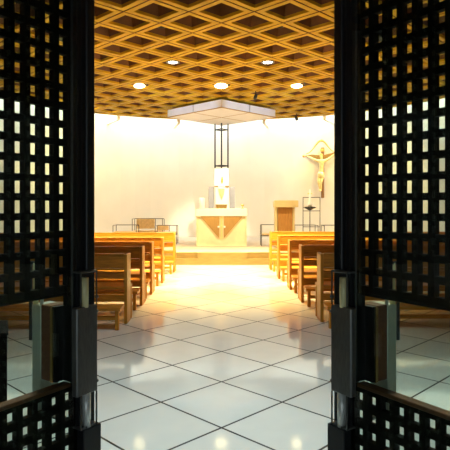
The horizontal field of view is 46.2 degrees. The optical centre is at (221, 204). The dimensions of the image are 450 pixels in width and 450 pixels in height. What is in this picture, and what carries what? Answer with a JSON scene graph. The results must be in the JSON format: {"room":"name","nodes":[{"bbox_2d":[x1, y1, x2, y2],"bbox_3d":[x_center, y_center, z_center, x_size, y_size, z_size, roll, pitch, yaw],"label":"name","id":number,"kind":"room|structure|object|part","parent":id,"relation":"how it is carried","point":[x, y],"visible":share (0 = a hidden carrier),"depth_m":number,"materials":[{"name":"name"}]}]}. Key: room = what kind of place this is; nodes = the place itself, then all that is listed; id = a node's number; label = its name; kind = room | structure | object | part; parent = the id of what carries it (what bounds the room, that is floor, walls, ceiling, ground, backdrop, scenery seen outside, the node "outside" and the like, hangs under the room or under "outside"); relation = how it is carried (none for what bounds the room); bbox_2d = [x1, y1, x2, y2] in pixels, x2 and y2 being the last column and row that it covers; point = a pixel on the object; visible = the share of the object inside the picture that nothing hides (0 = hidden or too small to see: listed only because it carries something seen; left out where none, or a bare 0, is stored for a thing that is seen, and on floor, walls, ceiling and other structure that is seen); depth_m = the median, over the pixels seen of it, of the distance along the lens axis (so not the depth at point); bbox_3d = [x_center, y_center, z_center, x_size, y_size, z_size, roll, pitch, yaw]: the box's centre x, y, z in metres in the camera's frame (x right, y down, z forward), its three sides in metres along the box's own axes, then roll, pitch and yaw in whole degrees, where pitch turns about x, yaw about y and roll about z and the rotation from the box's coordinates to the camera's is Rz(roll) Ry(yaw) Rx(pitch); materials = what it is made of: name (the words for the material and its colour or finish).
{"room":"house of worship","nodes":[
{"label":"house of worship","id":0,"kind":"room"},
{"bbox_2d":[0,0,444,118],"bbox_3d":[0.000,-3.250,9.840,14.100,0.500,17.620,0,0,0],"label":"ceiling","id":1,"kind":"structure","parent":0,"point":[214,42],"depth_m":10.53,"materials":[{"name":"brown wood"}]},
{"bbox_2d":[134,82,147,87],"bbox_3d":[-2.022,-3.118,13.260,0.365,0.365,0.220,0,0,0],"label":"spotlight","id":2,"kind":"object","parent":1,"relation":"attached to","point":[137,85],"visible":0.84,"depth_m":13.21,"materials":[{"name":"metal"}]},
{"bbox_3d":[-2.060,-2.990,13.260,0.290,0.110,0.200,0,0,0],"label":"bulb","id":3,"kind":"part","parent":2,"relation":"part of","materials":[{"name":"white glass"}]},
{"bbox_2d":[166,59,179,63],"bbox_3d":[-1.020,-3.142,11.080,0.290,0.316,0.290,0,0,0],"label":"recessed light","id":4,"kind":"object","parent":1,"relation":"in","point":[172,61],"visible":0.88,"depth_m":11.06,"materials":[{"name":"metal"}]},
{"bbox_2d":[173,119,179,127],"bbox_3d":[-1.614,-2.925,19.001,0.120,0.150,1.150,0,0,-12],"label":"spotlight","id":5,"kind":"object","parent":1,"relation":"attached to","point":[177,123],"visible":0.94,"depth_m":18.69,"materials":[{"name":"white metal"}]},
{"bbox_2d":[167,99,275,125],"bbox_3d":[0.000,-2.855,16.250,2.360,0.330,2.360,0,0,45],"label":"canopy","id":6,"kind":"object","parent":1,"relation":"hanging from","point":[217,112],"visible":0.98,"depth_m":15.72,"materials":[{"name":"white wood"}]},
{"bbox_3d":[-0.846,-2.813,16.250,1.152,0.223,1.152,0,0,45],"label":"box panel","id":7,"kind":"part","parent":6,"relation":"part of","materials":[{"name":"white paint"}]},
{"bbox_2d":[214,123,228,167],"bbox_3d":[0.000,-1.960,17.550,0.368,1.460,0.368,0,0,45],"label":"metal frame","id":8,"kind":"object","parent":6,"relation":"hanging from","point":[221,129],"visible":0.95,"depth_m":17.53,"materials":[{"name":"metal"}]},
{"bbox_3d":[0.000,-2.813,15.404,1.152,0.223,1.152,0,0,45],"label":"box panel","id":9,"kind":"part","parent":6,"relation":"part of","materials":[{"name":"white paint"}]},
{"bbox_3d":[0.846,-2.813,16.250,1.152,0.223,1.152,0,0,45],"label":"box panel","id":10,"kind":"part","parent":6,"relation":"part of","materials":[{"name":"white paint"}]},
{"bbox_2d":[215,82,229,88],"bbox_3d":[0.017,-3.113,13.260,0.387,0.373,0.230,0,0,0],"label":"spotlight","id":11,"kind":"object","parent":1,"relation":"attached to","point":[221,85],"visible":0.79,"depth_m":13.19,"materials":[{"name":"metal"}]},
{"bbox_2d":[261,59,274,63],"bbox_3d":[0.970,-3.142,11.080,0.290,0.316,0.290,0,0,0],"label":"recessed light","id":12,"kind":"object","parent":1,"relation":"in","point":[270,61],"visible":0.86,"depth_m":11.05,"materials":[{"name":"metal"}]},
{"bbox_2d":[291,82,304,87],"bbox_3d":[1.927,-3.118,13.260,0.365,0.365,0.220,0,0,0],"label":"spotlight","id":13,"kind":"object","parent":1,"relation":"attached to","point":[298,85],"visible":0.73,"depth_m":13.20,"materials":[{"name":"metal"}]},
{"bbox_3d":[1.890,-2.990,13.260,0.290,0.110,0.200,0,0,0],"label":"bulb","id":14,"kind":"part","parent":13,"relation":"part of","materials":[{"name":"white glass"}]},
{"bbox_2d":[0,98,444,236],"bbox_3d":[0.000,-1.350,15.775,16.700,5.700,8.350,0,0,0],"label":"wall","id":15,"kind":"structure","parent":0,"point":[144,167],"depth_m":19.26,"materials":[{"name":"paint"}]},
{"bbox_2d":[107,115,119,123],"bbox_3d":[-3.730,-2.925,18.193,0.120,0.150,1.150,0,0,-29],"label":"bracket","id":16,"kind":"object","parent":15,"relation":"attached to","point":[117,118],"visible":1,"depth_m":18.01,"materials":[{"name":"white metal"}]},
{"bbox_2d":[262,119,268,127],"bbox_3d":[1.601,-2.925,19.004,0.120,0.150,1.150,0,0,12],"label":"bracket","id":17,"kind":"object","parent":15,"relation":"attached to","point":[264,122],"visible":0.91,"depth_m":18.69,"materials":[{"name":"white metal"}]},
{"bbox_2d":[302,139,333,197],"bbox_3d":[3.509,-1.294,18.735,1.381,2.088,0.287,0,0,26],"label":"crucifix","id":18,"kind":"object","parent":15,"relation":"attached to","point":[322,158],"visible":0.91,"depth_m":18.67,"materials":[{"name":"brown wood"}]},
{"bbox_2d":[323,115,333,123],"bbox_3d":[3.730,-2.925,18.193,0.120,0.150,1.150,0,0,29],"label":"bracket","id":19,"kind":"object","parent":15,"relation":"attached to","point":[325,118],"visible":0.88,"depth_m":17.92,"materials":[{"name":"white metal"}]},
{"bbox_2d":[0,265,449,449],"bbox_3d":[0.000,1.560,7.475,16.700,0.120,24.950,0,0,0],"label":"floor","id":20,"kind":"structure","parent":0,"point":[218,357],"depth_m":4.93,"materials":[{"name":"tile"}]},
{"bbox_2d":[0,320,7,402],"bbox_3d":[-1.291,1.067,2.709,0.364,0.865,0.320,0,0,-22],"label":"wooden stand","id":21,"kind":"object","parent":20,"relation":"on","point":[3,323],"visible":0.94,"depth_m":2.63,"materials":[{"name":"black wood"}]},
{"bbox_2d":[0,253,131,329],"bbox_3d":[-3.340,1.058,6.685,4.300,0.884,0.790,0,0,0],"label":"pew","id":22,"kind":"object","parent":20,"relation":"on","point":[107,265],"visible":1,"depth_m":6.67,"materials":[{"name":"brown wood"}]},
{"bbox_3d":[-3.340,0.624,6.688,4.218,0.016,0.055,0,0,0],"label":"rail","id":23,"kind":"part","parent":22,"relation":"part of","materials":[{"name":"brown wood"}]},
{"bbox_3d":[-3.340,1.055,6.885,4.218,0.040,0.390,0,0,0],"label":"seat","id":24,"kind":"part","parent":22,"relation":"part of","materials":[{"name":"brown wood"}]},
{"bbox_3d":[-3.340,0.714,6.686,4.218,0.163,0.028,0,0,0],"label":"panel","id":25,"kind":"part","parent":22,"relation":"part of","materials":[{"name":"brown wood"}]},
{"bbox_3d":[-1.252,1.383,6.335,0.045,0.235,0.050,0,0,0],"label":"leg","id":26,"kind":"part","parent":22,"relation":"part of","materials":[{"name":"brown wood"}]},
{"bbox_3d":[-1.210,1.062,6.790,0.040,0.875,0.260,0,0,0],"label":"panel","id":27,"kind":"part","parent":22,"relation":"part of","materials":[{"name":"brown wood"}]},
{"bbox_3d":[-1.210,1.288,7.035,0.032,0.425,0.050,0,0,0],"label":"leg","id":28,"kind":"part","parent":22,"relation":"part of","materials":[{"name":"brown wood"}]},
{"bbox_2d":[0,246,145,309],"bbox_3d":[-3.329,1.058,7.885,4.300,0.884,0.790,0,0,0],"label":"pew","id":29,"kind":"object","parent":20,"relation":"on","point":[137,252],"visible":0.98,"depth_m":7.87,"materials":[{"name":"brown wood"}]},
{"bbox_3d":[-3.329,0.624,7.888,4.218,0.016,0.055,0,0,0],"label":"rail","id":30,"kind":"part","parent":29,"relation":"part of","materials":[{"name":"brown wood"}]},
{"bbox_3d":[-3.329,0.714,7.886,4.218,0.163,0.028,0,0,0],"label":"panel","id":31,"kind":"part","parent":29,"relation":"part of","materials":[{"name":"brown wood"}]},
{"bbox_3d":[-1.242,1.383,7.535,0.045,0.235,0.050,0,0,0],"label":"leg","id":32,"kind":"part","parent":29,"relation":"part of","materials":[{"name":"brown wood"}]},
{"bbox_3d":[-3.329,1.055,8.085,4.218,0.040,0.390,0,0,0],"label":"seat","id":33,"kind":"part","parent":29,"relation":"part of","materials":[{"name":"brown wood"}]},
{"bbox_3d":[-1.199,1.062,7.990,0.040,0.875,0.260,0,0,0],"label":"panel","id":34,"kind":"part","parent":29,"relation":"part of","materials":[{"name":"brown wood"}]},
{"bbox_2d":[0,241,154,297],"bbox_3d":[-3.313,1.058,8.865,4.300,0.884,0.790,0,0,0],"label":"pew","id":35,"kind":"object","parent":20,"relation":"on","point":[149,246],"visible":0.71,"depth_m":8.85,"materials":[{"name":"brown wood"}]},
{"bbox_3d":[-3.313,0.624,8.867,4.218,0.016,0.055,0,0,0],"label":"rail","id":36,"kind":"part","parent":35,"relation":"part of","materials":[{"name":"brown wood"}]},
{"bbox_3d":[-3.313,0.714,8.866,4.218,0.163,0.028,0,0,0],"label":"panel","id":37,"kind":"part","parent":35,"relation":"part of","materials":[{"name":"brown wood"}]},
{"bbox_3d":[-3.313,1.055,9.065,4.218,0.040,0.390,0,0,0],"label":"seat","id":38,"kind":"part","parent":35,"relation":"part of","materials":[{"name":"brown wood"}]},
{"bbox_3d":[-1.183,1.062,8.970,0.040,0.875,0.260,0,0,0],"label":"panel","id":39,"kind":"part","parent":35,"relation":"part of","materials":[{"name":"brown wood"}]},
{"bbox_2d":[1,237,164,285],"bbox_3d":[-3.275,1.058,10.125,4.300,0.884,0.790,0,0,0],"label":"pew","id":40,"kind":"object","parent":20,"relation":"on","point":[158,241],"visible":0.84,"depth_m":10.11,"materials":[{"name":"brown wood"}]},
{"bbox_3d":[-3.275,0.714,10.126,4.218,0.163,0.028,0,0,0],"label":"panel","id":41,"kind":"part","parent":40,"relation":"part of","materials":[{"name":"brown wood"}]},
{"bbox_3d":[-3.275,0.624,10.127,4.218,0.016,0.055,0,0,0],"label":"rail","id":42,"kind":"part","parent":40,"relation":"part of","materials":[{"name":"brown wood"}]},
{"bbox_3d":[-1.188,1.383,9.775,0.045,0.235,0.050,0,0,0],"label":"leg","id":43,"kind":"part","parent":40,"relation":"part of","materials":[{"name":"brown wood"}]},
{"bbox_3d":[-1.145,1.062,10.230,0.040,0.875,0.260,0,0,0],"label":"panel","id":44,"kind":"part","parent":40,"relation":"part of","materials":[{"name":"brown wood"}]},
{"bbox_2d":[94,232,175,273],"bbox_3d":[-3.191,1.058,11.775,4.300,0.884,0.790,0,0,0],"label":"pew","id":45,"kind":"object","parent":20,"relation":"on","point":[168,237],"visible":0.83,"depth_m":11.76,"materials":[{"name":"brown wood"}]},
{"bbox_3d":[-3.191,0.714,11.776,4.218,0.163,0.028,0,0,0],"label":"panel","id":46,"kind":"part","parent":45,"relation":"part of","materials":[{"name":"brown wood"}]},
{"bbox_3d":[-1.103,1.383,11.425,0.045,0.235,0.050,0,0,0],"label":"leg","id":47,"kind":"part","parent":45,"relation":"part of","materials":[{"name":"brown wood"}]},
{"bbox_3d":[-1.061,1.062,11.880,0.040,0.875,0.260,0,0,0],"label":"panel","id":48,"kind":"part","parent":45,"relation":"part of","materials":[{"name":"brown wood"}]},
{"bbox_2d":[154,237,287,252],"bbox_3d":[0.000,1.190,16.530,15.888,0.020,6.400,0,0,0],"label":"platform","id":49,"kind":"object","parent":20,"relation":"on","point":[184,244],"visible":0.11,"depth_m":14.66,"materials":[{"name":"stone"}]},
{"bbox_2d":[113,225,138,232],"bbox_3d":[-3.000,0.902,16.600,0.742,0.556,0.522,0,0,0],"label":"chair","id":50,"kind":"object","parent":49,"relation":"on","point":[116,231],"visible":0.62,"depth_m":16.37,"materials":[{"name":"metal"}]},
{"bbox_3d":[-3.000,0.850,16.595,0.680,0.060,0.470,0,0,0],"label":"seat","id":51,"kind":"part","parent":50,"relation":"part of","materials":[{"name":"brown wood"}]},
{"bbox_2d":[132,218,163,232],"bbox_3d":[-2.380,0.809,17.200,0.992,0.741,0.522,0,0,0],"label":"chair","id":52,"kind":"object","parent":49,"relation":"on","point":[144,223],"visible":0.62,"depth_m":17.42,"materials":[{"name":"wood"}]},
{"bbox_3d":[-2.506,0.620,17.433,0.601,0.320,0.025,0,0,0],"label":"backrest","id":53,"kind":"part","parent":52,"relation":"part of","materials":[{"name":"brown wood"}]},
{"bbox_3d":[-2.380,0.850,17.195,0.930,0.060,0.470,0,0,0],"label":"seat","id":54,"kind":"part","parent":52,"relation":"part of","materials":[{"name":"brown wood"}]},
{"bbox_2d":[155,225,177,243],"bbox_3d":[-1.670,0.899,16.100,0.662,0.561,0.522,0,0,0],"label":"chair","id":55,"kind":"object","parent":49,"relation":"on","point":[159,227],"visible":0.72,"depth_m":16.32,"materials":[{"name":"wood"}]},
{"bbox_3d":[-1.808,0.710,16.332,0.339,0.140,0.025,0,0,0],"label":"backrest","id":56,"kind":"part","parent":55,"relation":"part of","materials":[{"name":"brown wood"}]},
{"bbox_2d":[208,187,213,208],"bbox_3d":[-0.345,0.290,17.550,0.200,1.780,0.280,0,0,0],"label":"stone slab","id":57,"kind":"object","parent":49,"relation":"on","point":[210,189],"visible":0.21,"depth_m":17.43,"materials":[{"name":"white stone"}]},
{"bbox_2d":[196,209,246,245],"bbox_3d":[0.000,0.642,15.418,1.470,1.075,0.824,0,0,0],"label":"altar","id":58,"kind":"object","parent":49,"relation":"on","point":[214,227],"visible":1,"depth_m":15.08,"materials":[{"name":"white stone"}]},
{"bbox_2d":[199,198,204,208],"bbox_3d":[-0.570,-0.058,15.400,0.156,0.325,0.156,0,0,0],"label":"pillar candle","id":59,"kind":"object","parent":58,"relation":"on","point":[201,200],"visible":1,"depth_m":15.34,"materials":[{"name":"white wax"}]},
{"bbox_2d":[214,168,228,208],"bbox_3d":[0.003,-0.015,17.525,0.475,2.390,0.450,0,0,0],"label":"pillar","id":60,"kind":"structure","parent":49,"relation":"on","point":[221,175],"depth_m":17.35,"materials":[{"name":"white stone"}]},
{"bbox_2d":[230,187,234,208],"bbox_3d":[0.360,0.290,17.550,0.200,1.780,0.280,0,0,0],"label":"stone slab","id":61,"kind":"object","parent":49,"relation":"on","point":[232,189],"visible":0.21,"depth_m":17.43,"materials":[{"name":"white stone"}]},
{"bbox_2d":[260,224,273,245],"bbox_3d":[1.430,0.875,15.350,0.582,0.611,0.462,0,0,0],"label":"chair","id":62,"kind":"object","parent":49,"relation":"on","point":[261,233],"visible":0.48,"depth_m":15.19,"materials":[{"name":"metal"}]},
{"bbox_3d":[1.150,0.875,15.350,0.022,0.611,0.462,0,0,0],"label":"frame","id":63,"kind":"part","parent":62,"relation":"part of","materials":[{"name":"metal"}]},
{"bbox_2d":[273,200,297,247],"bbox_3d":[1.782,0.525,14.720,0.655,1.310,0.460,0,0,0],"label":"ambo","id":64,"kind":"object","parent":49,"relation":"on","point":[284,210],"visible":0.68,"depth_m":14.57,"materials":[{"name":"brown wood"}]},
{"bbox_3d":[1.510,0.615,14.730,0.060,1.130,0.360,0,0,0],"label":"panel","id":65,"kind":"part","parent":64,"relation":"part of","materials":[{"name":"brown wood"}]},
{"bbox_3d":[1.755,0.605,14.710,0.400,1.090,0.280,0,0,0],"label":"panel","id":66,"kind":"part","parent":64,"relation":"part of","materials":[{"name":"brown wood"}]},
{"bbox_3d":[1.990,0.615,14.730,0.060,1.130,0.360,0,0,0],"label":"panel","id":67,"kind":"part","parent":64,"relation":"part of","materials":[{"name":"brown wood"}]},
{"bbox_2d":[304,190,315,231],"bbox_3d":[2.470,0.370,14.750,0.340,1.620,0.340,0,0,-22],"label":"candle stand","id":68,"kind":"object","parent":49,"relation":"on","point":[309,207],"visible":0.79,"depth_m":14.72,"materials":[{"name":"metal"}]},
{"bbox_2d":[308,190,311,206],"bbox_3d":[2.470,-0.180,14.750,0.100,0.520,0.100,0,0,0],"label":"candle","id":69,"kind":"object","parent":68,"relation":"on","point":[309,203],"depth_m":14.72,"materials":[{"name":"white wax"}]},
{"bbox_2d":[303,197,319,226],"bbox_3d":[2.600,0.475,15.250,0.530,1.410,0.320,0,0,0],"label":"metal rack","id":70,"kind":"object","parent":49,"relation":"on","point":[303,197],"visible":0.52,"depth_m":15.25,"materials":[{"name":"black metal"}]},
{"bbox_2d":[165,258,298,264],"bbox_3d":[0.000,1.421,16.465,15.942,0.158,6.530,0,0,0],"label":"step","id":71,"kind":"structure","parent":20,"relation":"on","point":[179,261],"depth_m":13.20,"materials":[{"name":"beige stone"}]},
{"bbox_2d":[145,253,287,258],"bbox_3d":[0.000,1.271,16.468,15.883,0.142,6.525,0,0,0],"label":"step","id":72,"kind":"structure","parent":71,"relation":"on","point":[178,255],"depth_m":13.20,"materials":[{"name":"beige stone"}]},
{"bbox_2d":[276,235,394,280],"bbox_3d":[3.304,1.058,10.725,4.300,0.884,0.790,0,0,0],"label":"pew","id":73,"kind":"object","parent":20,"relation":"on","point":[282,240],"visible":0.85,"depth_m":10.71,"materials":[{"name":"brown wood"}]},
{"bbox_3d":[1.174,1.062,10.830,0.040,0.875,0.260,0,0,0],"label":"panel","id":74,"kind":"part","parent":73,"relation":"part of","materials":[{"name":"brown wood"}]},
{"bbox_3d":[1.216,1.383,10.375,0.045,0.235,0.050,0,0,0],"label":"leg","id":75,"kind":"part","parent":73,"relation":"part of","materials":[{"name":"brown wood"}]},
{"bbox_3d":[3.304,1.055,10.925,4.218,0.040,0.390,0,0,0],"label":"seat","id":76,"kind":"part","parent":73,"relation":"part of","materials":[{"name":"brown wood"}]},
{"bbox_3d":[3.304,0.624,10.727,4.218,0.016,0.055,0,0,0],"label":"rail","id":77,"kind":"part","parent":73,"relation":"part of","materials":[{"name":"brown wood"}]},
{"bbox_3d":[3.304,0.714,10.726,4.218,0.163,0.028,0,0,0],"label":"panel","id":78,"kind":"part","parent":73,"relation":"part of","materials":[{"name":"brown wood"}]},
{"bbox_2d":[269,231,444,271],"bbox_3d":[3.275,1.058,12.225,4.300,0.884,0.790,0,0,0],"label":"pew","id":79,"kind":"object","parent":20,"relation":"on","point":[272,235],"visible":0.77,"depth_m":12.21,"materials":[{"name":"brown wood"}]},
{"bbox_3d":[1.145,1.062,12.330,0.040,0.875,0.260,0,0,0],"label":"panel","id":80,"kind":"part","parent":79,"relation":"part of","materials":[{"name":"brown wood"}]},
{"bbox_3d":[3.275,0.714,12.226,4.218,0.163,0.028,0,0,0],"label":"panel","id":81,"kind":"part","parent":79,"relation":"part of","materials":[{"name":"brown wood"}]},
{"bbox_2d":[287,239,444,292],"bbox_3d":[3.354,1.058,9.365,4.300,0.884,0.790,0,0,0],"label":"pew","id":82,"kind":"object","parent":20,"relation":"on","point":[293,245],"visible":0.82,"depth_m":9.35,"materials":[{"name":"brown wood"}]},
{"bbox_3d":[1.224,1.062,9.470,0.040,0.875,0.260,0,0,0],"label":"panel","id":83,"kind":"part","parent":82,"relation":"part of","materials":[{"name":"brown wood"}]},
{"bbox_3d":[3.354,1.055,9.565,4.218,0.040,0.390,0,0,0],"label":"seat","id":84,"kind":"part","parent":82,"relation":"part of","materials":[{"name":"brown wood"}]},
{"bbox_3d":[1.266,1.383,9.015,0.045,0.235,0.050,0,0,0],"label":"leg","id":85,"kind":"part","parent":82,"relation":"part of","materials":[{"name":"brown wood"}]},
{"bbox_3d":[3.354,0.624,9.367,4.218,0.016,0.055,0,0,0],"label":"rail","id":86,"kind":"part","parent":82,"relation":"part of","materials":[{"name":"brown wood"}]},
{"bbox_3d":[3.354,0.714,9.366,4.218,0.163,0.028,0,0,0],"label":"panel","id":87,"kind":"part","parent":82,"relation":"part of","materials":[{"name":"brown wood"}]},
{"bbox_2d":[298,244,444,306],"bbox_3d":[3.377,1.058,8.135,4.300,0.884,0.790,0,0,0],"label":"pew","id":88,"kind":"object","parent":20,"relation":"on","point":[307,253],"visible":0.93,"depth_m":8.12,"materials":[{"name":"brown wood"}]},
{"bbox_3d":[1.247,1.062,8.240,0.040,0.875,0.260,0,0,0],"label":"panel","id":89,"kind":"part","parent":88,"relation":"part of","materials":[{"name":"brown wood"}]},
{"bbox_3d":[1.290,1.383,7.785,0.045,0.235,0.050,0,0,0],"label":"leg","id":90,"kind":"part","parent":88,"relation":"part of","materials":[{"name":"brown wood"}]},
{"bbox_3d":[3.377,1.055,8.335,4.218,0.040,0.390,0,0,0],"label":"seat","id":91,"kind":"part","parent":88,"relation":"part of","materials":[{"name":"brown wood"}]},
{"bbox_3d":[3.377,0.624,8.137,4.218,0.016,0.055,0,0,0],"label":"rail","id":92,"kind":"part","parent":88,"relation":"part of","materials":[{"name":"brown wood"}]},
{"bbox_3d":[3.377,0.714,8.136,4.218,0.163,0.028,0,0,0],"label":"panel","id":93,"kind":"part","parent":88,"relation":"part of","materials":[{"name":"brown wood"}]},
{"bbox_2d":[315,252,449,328],"bbox_3d":[3.417,1.058,6.775,4.300,0.884,0.790,0,0,0],"label":"pew","id":94,"kind":"object","parent":20,"relation":"on","point":[325,261],"visible":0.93,"depth_m":6.76,"materials":[{"name":"brown wood"}]},
{"bbox_3d":[1.287,1.288,7.125,0.032,0.425,0.050,0,0,0],"label":"leg","id":95,"kind":"part","parent":94,"relation":"part of","materials":[{"name":"brown wood"}]},
{"bbox_3d":[1.287,1.062,6.880,0.040,0.875,0.260,0,0,0],"label":"panel","id":96,"kind":"part","parent":94,"relation":"part of","materials":[{"name":"brown wood"}]},
{"bbox_3d":[1.329,1.383,6.425,0.045,0.235,0.050,0,0,0],"label":"leg","id":97,"kind":"part","parent":94,"relation":"part of","materials":[{"name":"brown wood"}]},
{"bbox_3d":[3.417,1.055,6.975,4.218,0.040,0.390,0,0,0],"label":"seat","id":98,"kind":"part","parent":94,"relation":"part of","materials":[{"name":"brown wood"}]},
{"bbox_3d":[3.417,0.714,6.776,4.218,0.163,0.028,0,0,0],"label":"panel","id":99,"kind":"part","parent":94,"relation":"part of","materials":[{"name":"brown wood"}]},
{"bbox_3d":[0.000,-1.350,0.960,16.700,5.700,0.140,0,0,0],"label":"wall","id":100,"kind":"structure","parent":0,"visible":0},
{"bbox_2d":[0,0,100,449],"bbox_3d":[-0.774,0.135,1.485,0.232,2.710,0.957,0,0,34],"label":"door","id":101,"kind":"structure","parent":100,"relation":"in","point":[63,335],"depth_m":1.73,"materials":[{"name":"black paint"}]},
{"bbox_3d":[-0.666,0.335,1.842,0.012,0.270,0.012,0,0,34],"label":"dark rod","id":102,"kind":"part","parent":101,"relation":"part of","materials":[{"name":"metal"}]},
{"bbox_3d":[-0.737,0.295,1.453,0.034,0.010,0.784,0,0,34],"label":"panel sill","id":103,"kind":"part","parent":101,"relation":"part of","materials":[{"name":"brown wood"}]},
{"bbox_3d":[-0.644,0.273,1.833,0.018,0.145,0.018,0,0,34],"label":"brass post","id":104,"kind":"part","parent":101,"relation":"part of","materials":[{"name":"grey metal"}]},
{"bbox_3d":[-0.575,0.468,1.819,0.051,0.255,0.076,0,0,34],"label":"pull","id":105,"kind":"part","parent":101,"relation":"part of","materials":[{"name":"brown wood"}]},
{"bbox_3d":[-0.469,0.691,1.799,0.014,0.114,0.060,0,0,34],"label":"backing plate","id":106,"kind":"part","parent":101,"relation":"part of","materials":[{"name":"black paint"}]},
{"bbox_3d":[-0.469,0.281,1.799,0.014,0.118,0.060,0,0,34],"label":"backing plate","id":107,"kind":"part","parent":101,"relation":"part of","materials":[{"name":"black paint"}]},
{"bbox_3d":[-0.460,0.487,1.776,0.028,0.294,0.092,0,0,34],"label":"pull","id":108,"kind":"part","parent":101,"relation":"part of","materials":[{"name":"metal"}]},
{"bbox_3d":[-0.461,0.691,1.788,0.040,0.114,0.074,0,0,34],"label":"bracket frame","id":109,"kind":"part","parent":101,"relation":"part of","materials":[{"name":"metal"}]},
{"bbox_3d":[-0.461,0.281,1.788,0.040,0.118,0.074,0,0,34],"label":"bracket frame","id":110,"kind":"part","parent":101,"relation":"part of","materials":[{"name":"metal"}]},
{"bbox_3d":[-0.461,0.294,1.774,0.029,0.100,0.029,0,0,34],"label":"mounting post","id":111,"kind":"part","parent":101,"relation":"part of","materials":[{"name":"beige metal"}]},
{"bbox_3d":[-0.455,0.691,1.782,0.029,0.122,0.029,0,0,34],"label":"mounting post","id":112,"kind":"part","parent":101,"relation":"part of","materials":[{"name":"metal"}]},
{"bbox_3d":[-0.449,1.114,1.791,0.036,0.732,0.078,0,0,34],"label":"foot casing","id":113,"kind":"part","parent":101,"relation":"part of","materials":[{"name":"black paint"}]},
{"bbox_2d":[328,0,449,449],"bbox_3d":[0.724,0.135,1.485,0.232,2.710,0.957,0,0,-34],"label":"door","id":114,"kind":"structure","parent":100,"relation":"in","point":[364,335],"depth_m":1.70,"materials":[{"name":"black paint"}]},
{"bbox_3d":[0.399,1.114,1.791,0.036,0.732,0.078,0,0,-34],"label":"foot casing","id":115,"kind":"part","parent":114,"relation":"part of","materials":[{"name":"black paint"}]},
{"bbox_3d":[0.405,0.691,1.782,0.029,0.122,0.029,0,0,-34],"label":"mounting post","id":116,"kind":"part","parent":114,"relation":"part of","materials":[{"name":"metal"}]},
{"bbox_3d":[0.411,0.294,1.774,0.029,0.100,0.029,0,0,-34],"label":"mounting post","id":117,"kind":"part","parent":114,"relation":"part of","materials":[{"name":"beige metal"}]},
{"bbox_3d":[0.411,0.691,1.788,0.040,0.114,0.074,0,0,-34],"label":"bracket frame","id":118,"kind":"part","parent":114,"relation":"part of","materials":[{"name":"metal"}]},
{"bbox_3d":[0.411,0.281,1.788,0.040,0.118,0.074,0,0,-34],"label":"bracket frame","id":119,"kind":"part","parent":114,"relation":"part of","materials":[{"name":"metal"}]},
{"bbox_3d":[0.410,0.487,1.776,0.028,0.294,0.092,0,0,-34],"label":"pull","id":120,"kind":"part","parent":114,"relation":"part of","materials":[{"name":"metal"}]},
{"bbox_3d":[0.419,0.281,1.799,0.014,0.118,0.060,0,0,-34],"label":"backing plate","id":121,"kind":"part","parent":114,"relation":"part of","materials":[{"name":"black paint"}]},
{"bbox_3d":[0.419,0.691,1.799,0.014,0.114,0.060,0,0,-34],"label":"backing plate","id":122,"kind":"part","parent":114,"relation":"part of","materials":[{"name":"black paint"}]},
{"bbox_3d":[0.524,0.468,1.819,0.051,0.255,0.076,0,0,-34],"label":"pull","id":123,"kind":"part","parent":114,"relation":"part of","materials":[{"name":"brown wood"}]},
{"bbox_3d":[0.594,0.273,1.833,0.018,0.145,0.018,0,0,-34],"label":"brass post","id":124,"kind":"part","parent":114,"relation":"part of","materials":[{"name":"grey metal"}]},
{"bbox_3d":[0.616,0.335,1.842,0.012,0.270,0.012,0,0,-34],"label":"dark rod","id":125,"kind":"part","parent":114,"relation":"part of","materials":[{"name":"metal"}]},
{"bbox_3d":[0.687,0.295,1.453,0.034,0.010,0.784,0,0,-34],"label":"panel sill","id":126,"kind":"part","parent":114,"relation":"part of","materials":[{"name":"brown wood"}]}
]}

